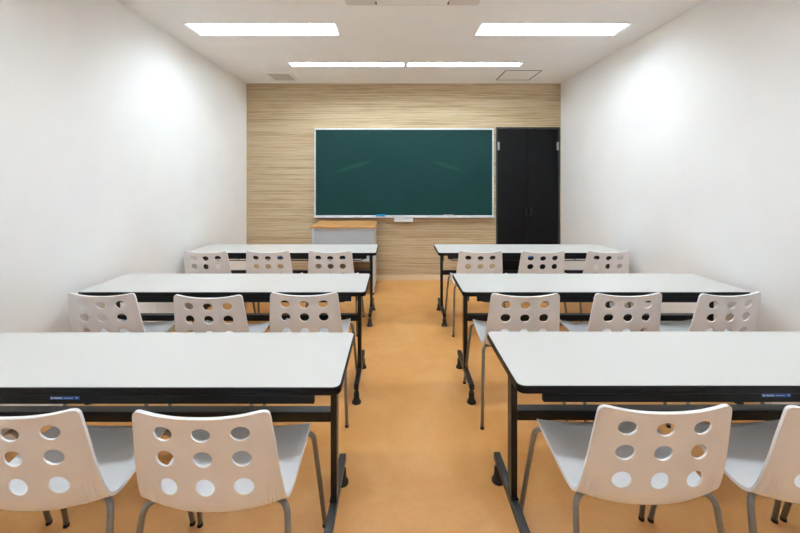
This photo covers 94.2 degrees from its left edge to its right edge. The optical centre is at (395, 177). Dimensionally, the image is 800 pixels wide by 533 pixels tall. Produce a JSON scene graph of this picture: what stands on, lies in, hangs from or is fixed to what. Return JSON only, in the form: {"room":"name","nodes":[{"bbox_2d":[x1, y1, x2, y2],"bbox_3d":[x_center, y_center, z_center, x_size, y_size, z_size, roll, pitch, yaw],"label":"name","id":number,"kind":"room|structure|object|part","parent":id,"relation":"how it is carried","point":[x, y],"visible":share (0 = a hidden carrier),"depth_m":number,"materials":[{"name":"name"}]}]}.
{"room":"classroom","nodes":[
{"label":"classroom","id":0,"kind":"room"},
{"bbox_2d":[0,0,246,405],"bbox_3d":[-2.100,0.053,2.128,0.100,2.700,6.156,0,0,0],"label":"wall","id":1,"kind":"structure","parent":0,"point":[123,146],"depth_m":2.58,"materials":[{"name":"white paint"}]},
{"bbox_2d":[3,326,174,439],"bbox_3d":[-2.044,1.373,2.128,0.012,0.060,5.956,0,0,0],"label":"baseboard","id":2,"kind":"structure","parent":1,"relation":"attached to","point":[8,437],"depth_m":2.20,"materials":[{"name":"plastic"}]},
{"bbox_2d":[0,280,799,532],"bbox_3d":[0.105,1.443,2.128,4.510,0.080,6.156,0,0,0],"label":"floor","id":3,"kind":"structure","parent":0,"point":[419,458],"depth_m":1.80,"materials":[{"name":"brown laminate"}]},
{"bbox_2d":[1,428,52,525],"bbox_3d":[-1.660,1.022,1.270,0.526,0.762,0.501,0,0,0],"label":"chair","id":4,"kind":"object","parent":3,"relation":"on","point":[47,515],"visible":0.27,"depth_m":1.41,"materials":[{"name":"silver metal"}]},
{"bbox_2d":[0,408,195,532],"bbox_3d":[-1.072,1.022,1.264,0.526,0.762,0.501,0,0,-1],"label":"chair","id":5,"kind":"object","parent":3,"relation":"on","point":[72,463],"visible":0.92,"depth_m":1.06,"materials":[{"name":"white plastic"}]},
{"bbox_3d":[-1.271,1.169,1.414,0.214,0.444,0.075,0,0,40],"label":"leg","id":6,"kind":"part","parent":5,"relation":"part of","materials":[{"name":"silver metal"}]},
{"bbox_3d":[-0.888,1.178,1.129,0.048,0.425,0.219,0,0,-43],"label":"leg","id":7,"kind":"part","parent":5,"relation":"part of","materials":[{"name":"silver metal"}]},
{"bbox_3d":[-0.878,1.169,1.421,0.214,0.444,0.075,0,0,-42],"label":"leg","id":8,"kind":"part","parent":5,"relation":"part of","materials":[{"name":"silver metal"}]},
{"bbox_2d":[63,293,174,405],"bbox_3d":[-1.640,1.022,2.309,0.526,0.762,0.501,0,0,1],"label":"chair","id":9,"kind":"object","parent":3,"relation":"on","point":[134,323],"visible":0.49,"depth_m":2.09,"materials":[{"name":"white plastic"}]},
{"bbox_2d":[0,332,353,532],"bbox_3d":[-1.079,1.053,1.494,1.785,0.700,0.493,0,0,0],"label":"table","id":10,"kind":"object","parent":3,"relation":"on","point":[36,367],"visible":1,"depth_m":1.44,"materials":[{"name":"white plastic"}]},
{"bbox_3d":[-0.247,1.005,1.497,0.025,0.548,0.050,0,0,0],"label":"post","id":11,"kind":"part","parent":10,"relation":"part of","materials":[{"name":"black metal"}]},
{"bbox_2d":[168,294,269,405],"bbox_3d":[-1.030,1.022,2.279,0.526,0.762,0.501,0,0,1],"label":"chair","id":12,"kind":"object","parent":3,"relation":"on","point":[238,313],"visible":0.49,"depth_m":2.06,"materials":[{"name":"white plastic"}]},
{"bbox_2d":[184,251,255,321],"bbox_3d":[-1.670,1.022,3.509,0.526,0.762,0.501,0,0,2],"label":"chair","id":13,"kind":"object","parent":3,"relation":"on","point":[224,261],"visible":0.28,"depth_m":3.28,"materials":[{"name":"white plastic"}]},
{"bbox_2d":[78,274,369,404],"bbox_3d":[-1.079,1.053,2.537,1.785,0.700,0.493,0,0,0],"label":"table","id":14,"kind":"object","parent":3,"relation":"on","point":[146,287],"visible":0.71,"depth_m":2.46,"materials":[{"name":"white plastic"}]},
{"bbox_2d":[118,301,344,301],"bbox_3d":[-1.079,0.767,2.535,1.594,0.074,0.270,0,0,0],"label":"wire shelf","id":15,"kind":"object","parent":14,"relation":"attached to","point":[118,301],"depth_m":2.40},
{"bbox_3d":[-0.247,1.005,2.540,0.025,0.548,0.050,0,0,0],"label":"post","id":16,"kind":"part","parent":14,"relation":"part of","materials":[{"name":"black metal"}]},
{"bbox_2d":[132,409,326,532],"bbox_3d":[-0.538,1.022,1.261,0.526,0.762,0.501,0,0,0],"label":"chair","id":17,"kind":"object","parent":3,"relation":"on","point":[239,462],"visible":1,"depth_m":1.05,"materials":[{"name":"white plastic"}]},
{"bbox_3d":[-0.720,1.178,1.123,0.048,0.425,0.219,0,0,42],"label":"leg","id":18,"kind":"part","parent":17,"relation":"part of","materials":[{"name":"silver metal"}]},
{"bbox_3d":[-0.734,1.169,1.415,0.214,0.444,0.075,0,0,41],"label":"leg","id":19,"kind":"part","parent":17,"relation":"part of","materials":[{"name":"silver metal"}]},
{"bbox_3d":[-0.356,1.178,1.123,0.048,0.425,0.219,0,0,-42],"label":"leg","id":20,"kind":"part","parent":17,"relation":"part of","materials":[{"name":"silver metal"}]},
{"bbox_3d":[-0.342,1.169,1.415,0.214,0.444,0.075,0,0,-41],"label":"leg","id":21,"kind":"part","parent":17,"relation":"part of","materials":[{"name":"silver metal"}]},
{"bbox_2d":[244,251,308,312],"bbox_3d":[-1.130,1.022,3.514,0.526,0.762,0.501,0,0,0],"label":"chair","id":22,"kind":"object","parent":3,"relation":"on","point":[286,261],"visible":0.34,"depth_m":3.29,"materials":[{"name":"white plastic"}]},
{"bbox_2d":[191,244,377,326],"bbox_3d":[-1.079,1.053,3.742,1.785,0.700,0.493,0,0,0],"label":"table","id":23,"kind":"object","parent":3,"relation":"on","point":[235,251],"visible":0.63,"depth_m":3.71,"materials":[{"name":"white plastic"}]},
{"bbox_2d":[206,259,363,260],"bbox_3d":[-1.079,0.767,3.740,1.594,0.074,0.270,0,0,0],"label":"wire shelf","id":24,"kind":"object","parent":23,"relation":"attached to","point":[206,259],"depth_m":3.61,"materials":[{"name":"black metal"}]},
{"bbox_3d":[-0.247,1.005,3.745,0.025,0.548,0.050,0,0,0],"label":"post","id":25,"kind":"part","parent":23,"relation":"part of","materials":[{"name":"black metal"}]},
{"bbox_2d":[263,292,357,427],"bbox_3d":[-0.515,1.022,2.319,0.526,0.762,0.501,0,0,0],"label":"chair","id":26,"kind":"object","parent":3,"relation":"on","point":[334,323],"visible":0.59,"depth_m":2.10,"materials":[{"name":"white plastic"}]},
{"bbox_3d":[-0.333,1.178,2.181,0.048,0.425,0.219,0,0,-42],"label":"leg","id":27,"kind":"part","parent":26,"relation":"part of","materials":[{"name":"silver metal"}]},
{"bbox_3d":[-0.319,1.169,2.473,0.214,0.444,0.075,0,0,-41],"label":"leg","id":28,"kind":"part","parent":26,"relation":"part of","materials":[{"name":"silver metal"}]},
{"bbox_2d":[305,251,364,336],"bbox_3d":[-0.580,1.022,3.518,0.526,0.762,0.501,0,0,0],"label":"chair","id":29,"kind":"object","parent":3,"relation":"on","point":[349,269],"visible":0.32,"depth_m":3.29,"materials":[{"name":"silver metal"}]},
{"bbox_3d":[-0.398,1.178,3.381,0.048,0.425,0.219,0,0,-42],"label":"leg","id":30,"kind":"part","parent":29,"relation":"part of","materials":[{"name":"silver metal"}]},
{"bbox_3d":[-0.384,1.169,3.673,0.214,0.444,0.075,0,0,-41],"label":"leg","id":31,"kind":"part","parent":29,"relation":"part of","materials":[{"name":"silver metal"}]},
{"bbox_2d":[310,221,377,294],"bbox_3d":[-0.637,0.990,4.730,0.776,0.827,0.590,0,0,0],"label":"desk","id":32,"kind":"object","parent":3,"relation":"on","point":[323,232],"visible":0.56,"depth_m":4.46,"materials":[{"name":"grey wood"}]},
{"bbox_3d":[-0.998,0.987,4.730,0.022,0.772,0.560,0,0,0],"label":"panel","id":33,"kind":"part","parent":32,"relation":"part of","materials":[{"name":"grey metal"}]},
{"bbox_3d":[-0.637,0.983,4.456,0.699,0.030,0.010,0,0,0],"label":"rail","id":34,"kind":"part","parent":32,"relation":"part of","materials":[{"name":"grey metal"}]},
{"bbox_3d":[-0.637,0.613,4.456,0.699,0.024,0.010,0,0,0],"label":"rail","id":35,"kind":"part","parent":32,"relation":"part of","materials":[{"name":"grey metal"}]},
{"bbox_3d":[-0.637,0.798,4.471,0.699,0.370,0.018,0,0,0],"label":"panel","id":36,"kind":"part","parent":32,"relation":"part of","materials":[{"name":"grey metal"}]},
{"bbox_3d":[-0.276,0.987,4.730,0.022,0.772,0.560,0,0,0],"label":"panel","id":37,"kind":"part","parent":32,"relation":"part of","materials":[{"name":"grey metal"}]},
{"bbox_2d":[445,251,505,336],"bbox_3d":[0.745,1.022,3.514,0.526,0.762,0.501,0,0,0],"label":"chair","id":38,"kind":"object","parent":3,"relation":"on","point":[474,262],"visible":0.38,"depth_m":3.29,"materials":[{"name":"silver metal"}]},
{"bbox_3d":[0.549,1.169,3.668,0.214,0.444,0.075,0,0,41],"label":"leg","id":39,"kind":"part","parent":38,"relation":"part of","materials":[{"name":"silver metal"}]},
{"bbox_3d":[0.563,1.178,3.376,0.048,0.425,0.219,0,0,42],"label":"leg","id":40,"kind":"part","parent":38,"relation":"part of","materials":[{"name":"silver metal"}]},
{"bbox_2d":[463,293,567,429],"bbox_3d":[0.720,1.022,2.304,0.526,0.762,0.501,0,0,0],"label":"chair","id":41,"kind":"object","parent":3,"relation":"on","point":[494,323],"visible":0.62,"depth_m":2.08,"materials":[{"name":"white plastic"}]},
{"bbox_3d":[0.524,1.169,2.458,0.214,0.444,0.075,0,0,41],"label":"leg","id":42,"kind":"part","parent":41,"relation":"part of","materials":[{"name":"silver metal"}]},
{"bbox_3d":[0.538,1.178,2.166,0.048,0.425,0.219,0,0,42],"label":"leg","id":43,"kind":"part","parent":41,"relation":"part of","materials":[{"name":"silver metal"}]},
{"bbox_2d":[434,244,621,326],"bbox_3d":[1.292,1.053,3.742,1.785,0.700,0.493,0,0,0],"label":"table","id":44,"kind":"object","parent":3,"relation":"on","point":[509,251],"visible":0.59,"depth_m":3.71,"materials":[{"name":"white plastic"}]},
{"bbox_3d":[0.459,1.005,3.745,0.025,0.548,0.050,0,0,0],"label":"post","id":45,"kind":"part","parent":44,"relation":"part of","materials":[{"name":"black metal"}]},
{"bbox_2d":[450,259,607,260],"bbox_3d":[1.292,0.767,3.740,1.594,0.074,0.270,0,0,0],"label":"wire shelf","id":46,"kind":"object","parent":44,"relation":"attached to","point":[450,259],"depth_m":3.61,"materials":[{"name":"black metal"}]},
{"bbox_3d":[2.124,1.005,3.745,0.025,0.548,0.050,0,0,0],"label":"post","id":47,"kind":"part","parent":44,"relation":"part of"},
{"bbox_2d":[505,251,568,331],"bbox_3d":[1.290,1.022,3.509,0.526,0.762,0.501,0,0,-1],"label":"chair","id":48,"kind":"object","parent":3,"relation":"on","point":[536,262],"visible":0.34,"depth_m":3.28,"materials":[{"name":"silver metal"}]},
{"bbox_2d":[564,250,630,321],"bbox_3d":[1.870,1.022,3.519,0.526,0.762,0.501,0,0,-2],"label":"chair","id":49,"kind":"object","parent":3,"relation":"on","point":[602,262],"visible":0.34,"depth_m":3.29,"materials":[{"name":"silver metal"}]},
{"bbox_3d":[1.693,1.178,3.375,0.048,0.425,0.219,0,0,40],"label":"leg","id":50,"kind":"part","parent":49,"relation":"part of","materials":[{"name":"silver metal"}]},
{"bbox_2d":[452,274,749,404],"bbox_3d":[1.304,1.053,2.537,1.785,0.700,0.493,0,0,0],"label":"table","id":51,"kind":"object","parent":3,"relation":"on","point":[570,287],"visible":0.73,"depth_m":2.47,"materials":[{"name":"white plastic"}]},
{"bbox_3d":[0.472,1.005,2.540,0.025,0.548,0.050,0,0,0],"label":"post","id":52,"kind":"part","parent":51,"relation":"part of","materials":[{"name":"black metal"}]},
{"bbox_2d":[481,301,714,301],"bbox_3d":[1.304,0.767,2.535,1.594,0.074,0.270,0,0,0],"label":"wire shelf","id":53,"kind":"object","parent":51,"relation":"attached to","point":[481,301],"depth_m":2.40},
{"bbox_3d":[2.137,1.005,2.540,0.025,0.548,0.050,0,0,0],"label":"post","id":54,"kind":"part","parent":51,"relation":"part of","materials":[{"name":"black metal"}]},
{"bbox_2d":[560,292,670,427],"bbox_3d":[1.290,1.022,2.309,0.526,0.762,0.501,0,0,-2],"label":"chair","id":55,"kind":"object","parent":3,"relation":"on","point":[596,323],"visible":0.44,"depth_m":2.09,"materials":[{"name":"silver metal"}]},
{"bbox_2d":[519,404,731,532],"bbox_3d":[0.759,1.022,1.286,0.526,0.762,0.501,0,0,-1],"label":"chair","id":56,"kind":"object","parent":3,"relation":"on","point":[621,456],"visible":1,"depth_m":1.08,"materials":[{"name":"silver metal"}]},
{"bbox_3d":[0.561,1.169,1.437,0.214,0.444,0.075,0,0,40],"label":"leg","id":57,"kind":"part","parent":56,"relation":"part of","materials":[{"name":"silver metal"}]},
{"bbox_3d":[0.579,1.178,1.146,0.048,0.425,0.219,0,0,41],"label":"leg","id":58,"kind":"part","parent":56,"relation":"part of","materials":[{"name":"silver metal"}]},
{"bbox_3d":[0.953,1.169,1.442,0.214,0.444,0.075,0,0,-41],"label":"leg","id":59,"kind":"part","parent":56,"relation":"part of","materials":[{"name":"silver metal"}]},
{"bbox_3d":[0.942,1.178,1.150,0.048,0.425,0.219,0,0,-43],"label":"leg","id":60,"kind":"part","parent":56,"relation":"part of","materials":[{"name":"silver metal"}]},
{"bbox_2d":[487,332,799,532],"bbox_3d":[1.304,1.053,1.504,1.785,0.700,0.493,0,0,0],"label":"table","id":61,"kind":"object","parent":3,"relation":"on","point":[558,366],"visible":0.99,"depth_m":1.45,"materials":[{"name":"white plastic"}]},
{"bbox_3d":[0.472,1.005,1.507,0.025,0.548,0.050,0,0,0],"label":"post","id":62,"kind":"part","parent":61,"relation":"part of","materials":[{"name":"black metal"}]},
{"bbox_2d":[640,291,767,420],"bbox_3d":[1.850,1.022,2.314,0.526,0.762,0.501,0,0,-6],"label":"chair","id":63,"kind":"object","parent":3,"relation":"on","point":[699,322],"visible":0.41,"depth_m":2.09,"materials":[{"name":"white plastic"}]},
{"bbox_2d":[647,405,799,532],"bbox_3d":[1.292,1.022,1.280,0.526,0.762,0.501,0,0,0],"label":"chair","id":64,"kind":"object","parent":3,"relation":"on","point":[763,458],"visible":0.83,"depth_m":1.13,"materials":[{"name":"white plastic"}]},
{"bbox_3d":[1.097,1.169,1.436,0.214,0.444,0.075,0,0,41],"label":"leg","id":65,"kind":"part","parent":64,"relation":"part of","materials":[{"name":"silver metal"}]},
{"bbox_3d":[1.110,1.178,1.144,0.048,0.425,0.219,0,0,42],"label":"leg","id":66,"kind":"part","parent":64,"relation":"part of","materials":[{"name":"silver metal"}]},
{"bbox_3d":[1.489,1.169,1.434,0.214,0.444,0.075,0,0,-40],"label":"leg","id":67,"kind":"part","parent":64,"relation":"part of","materials":[{"name":"silver metal"}]},
{"bbox_2d":[780,502,792,522],"bbox_3d":[1.840,1.022,1.286,0.526,0.762,0.501,0,0,0],"label":"chair leg","id":68,"kind":"object","parent":3,"relation":"on","point":[787,505],"visible":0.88,"depth_m":1.51,"materials":[{"name":"silver metal"}]},
{"bbox_2d":[247,84,560,274],"bbox_3d":[0.105,0.053,5.156,4.310,2.700,0.100,0,0,0],"label":"wall","id":69,"kind":"structure","parent":0,"point":[282,119],"depth_m":5.11,"materials":[{"name":"brown wood"}]},
{"bbox_2d":[314,128,493,221],"bbox_3d":[0.109,-0.042,5.057,2.452,1.274,0.098,0,0,0],"label":"blackboard","id":70,"kind":"object","parent":69,"relation":"attached to","point":[401,174],"visible":1,"depth_m":5.08,"materials":[{"name":"metal"}]},
{"bbox_3d":[0.035,0.566,5.016,0.115,0.051,0.008,0,0,0],"label":"drawer","id":71,"kind":"part","parent":70,"relation":"part of","materials":[{"name":"white plastic"}]},
{"bbox_2d":[314,217,493,217],"bbox_3d":[0.109,0.527,5.039,2.432,0.016,0.062,0,0,0],"label":"chalk tray","id":72,"kind":"object","parent":70,"relation":"on","point":[314,217],"depth_m":5.01,"materials":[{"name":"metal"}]},
{"bbox_3d":[0.165,0.566,5.016,0.115,0.051,0.008,0,0,0],"label":"drawer","id":73,"kind":"part","parent":70,"relation":"part of","materials":[{"name":"white plastic"}]},
{"bbox_2d":[376,275,451,279],"bbox_3d":[-0.333,1.368,5.100,3.409,0.070,0.012,0,0,0],"label":"baseboard","id":74,"kind":"structure","parent":69,"relation":"attached to","point":[378,277],"depth_m":5.09,"materials":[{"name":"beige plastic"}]},
{"bbox_2d":[496,127,559,269],"bbox_3d":[1.808,0.353,5.130,0.871,2.099,0.131,0,0,0],"label":"door","id":75,"kind":"structure","parent":69,"relation":"in","point":[527,158],"depth_m":5.11,"materials":[{"name":"black laminate"}]},
{"bbox_2d":[115,0,704,83],"bbox_3d":[0.105,-1.307,2.128,4.510,0.020,6.156,0,0,0],"label":"ceiling","id":76,"kind":"structure","parent":0,"point":[369,33],"depth_m":3.41,"materials":[{"name":"white paint"}]},
{"bbox_2d":[181,23,340,35],"bbox_3d":[-1.147,-1.343,3.248,1.299,0.100,0.279,0,0,0],"label":"ceiling light","id":77,"kind":"object","parent":76,"relation":"attached to","point":[201,29],"visible":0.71,"depth_m":3.33,"materials":[{"name":"white paint"}]},
{"bbox_2d":[264,72,298,80],"bbox_3d":[-1.445,-1.284,4.715,0.330,0.026,0.370,0,0,0],"label":"ceiling vent","id":78,"kind":"object","parent":76,"relation":"in","point":[275,76],"visible":1,"depth_m":4.66,"materials":[{"name":"white paint"}]},
{"bbox_2d":[287,62,524,66],"bbox_3d":[0.112,-1.331,4.245,2.661,0.075,0.154,0,0,0],"label":"ceiling light","id":79,"kind":"object","parent":76,"relation":"attached to","point":[408,64],"depth_m":4.30,"materials":[{"name":"white paint"}]},
{"bbox_3d":[-0.556,-1.331,4.245,1.326,0.075,0.154,0,0,0],"label":"ceiling light","id":80,"kind":"part","parent":79,"relation":"part of","materials":[{"name":"white plastic"}]},
{"bbox_2d":[344,0,479,4],"bbox_3d":[0.117,-1.278,2.250,0.976,0.037,0.976,0,0,0],"label":"air conditioner","id":81,"kind":"object","parent":76,"relation":"attached to","point":[347,2],"visible":1,"depth_m":2.67,"materials":[{"name":"white plastic"}]},
{"bbox_2d":[496,70,541,79],"bbox_3d":[1.540,-1.295,4.700,0.444,0.002,0.444,0,0,0],"label":"ceiling hatch","id":82,"kind":"object","parent":76,"relation":"attached to","point":[507,74],"visible":1,"depth_m":4.65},
{"bbox_2d":[473,23,634,35],"bbox_3d":[1.353,-1.343,3.248,1.299,0.100,0.279,0,0,0],"label":"ceiling light","id":83,"kind":"object","parent":76,"relation":"attached to","point":[484,29],"visible":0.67,"depth_m":3.32,"materials":[{"name":"white paint"}]},
{"bbox_2d":[561,0,799,403],"bbox_3d":[2.310,0.053,2.128,0.100,2.700,6.156,0,0,0],"label":"wall","id":84,"kind":"structure","parent":0,"point":[680,146],"depth_m":2.79,"materials":[{"name":"white paint"}]},
{"bbox_2d":[610,306,774,403],"bbox_3d":[2.254,1.373,2.128,0.012,0.060,5.956,0,0,0],"label":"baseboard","id":85,"kind":"structure","parent":84,"relation":"attached to","point":[644,329],"depth_m":2.30,"materials":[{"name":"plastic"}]}
]}

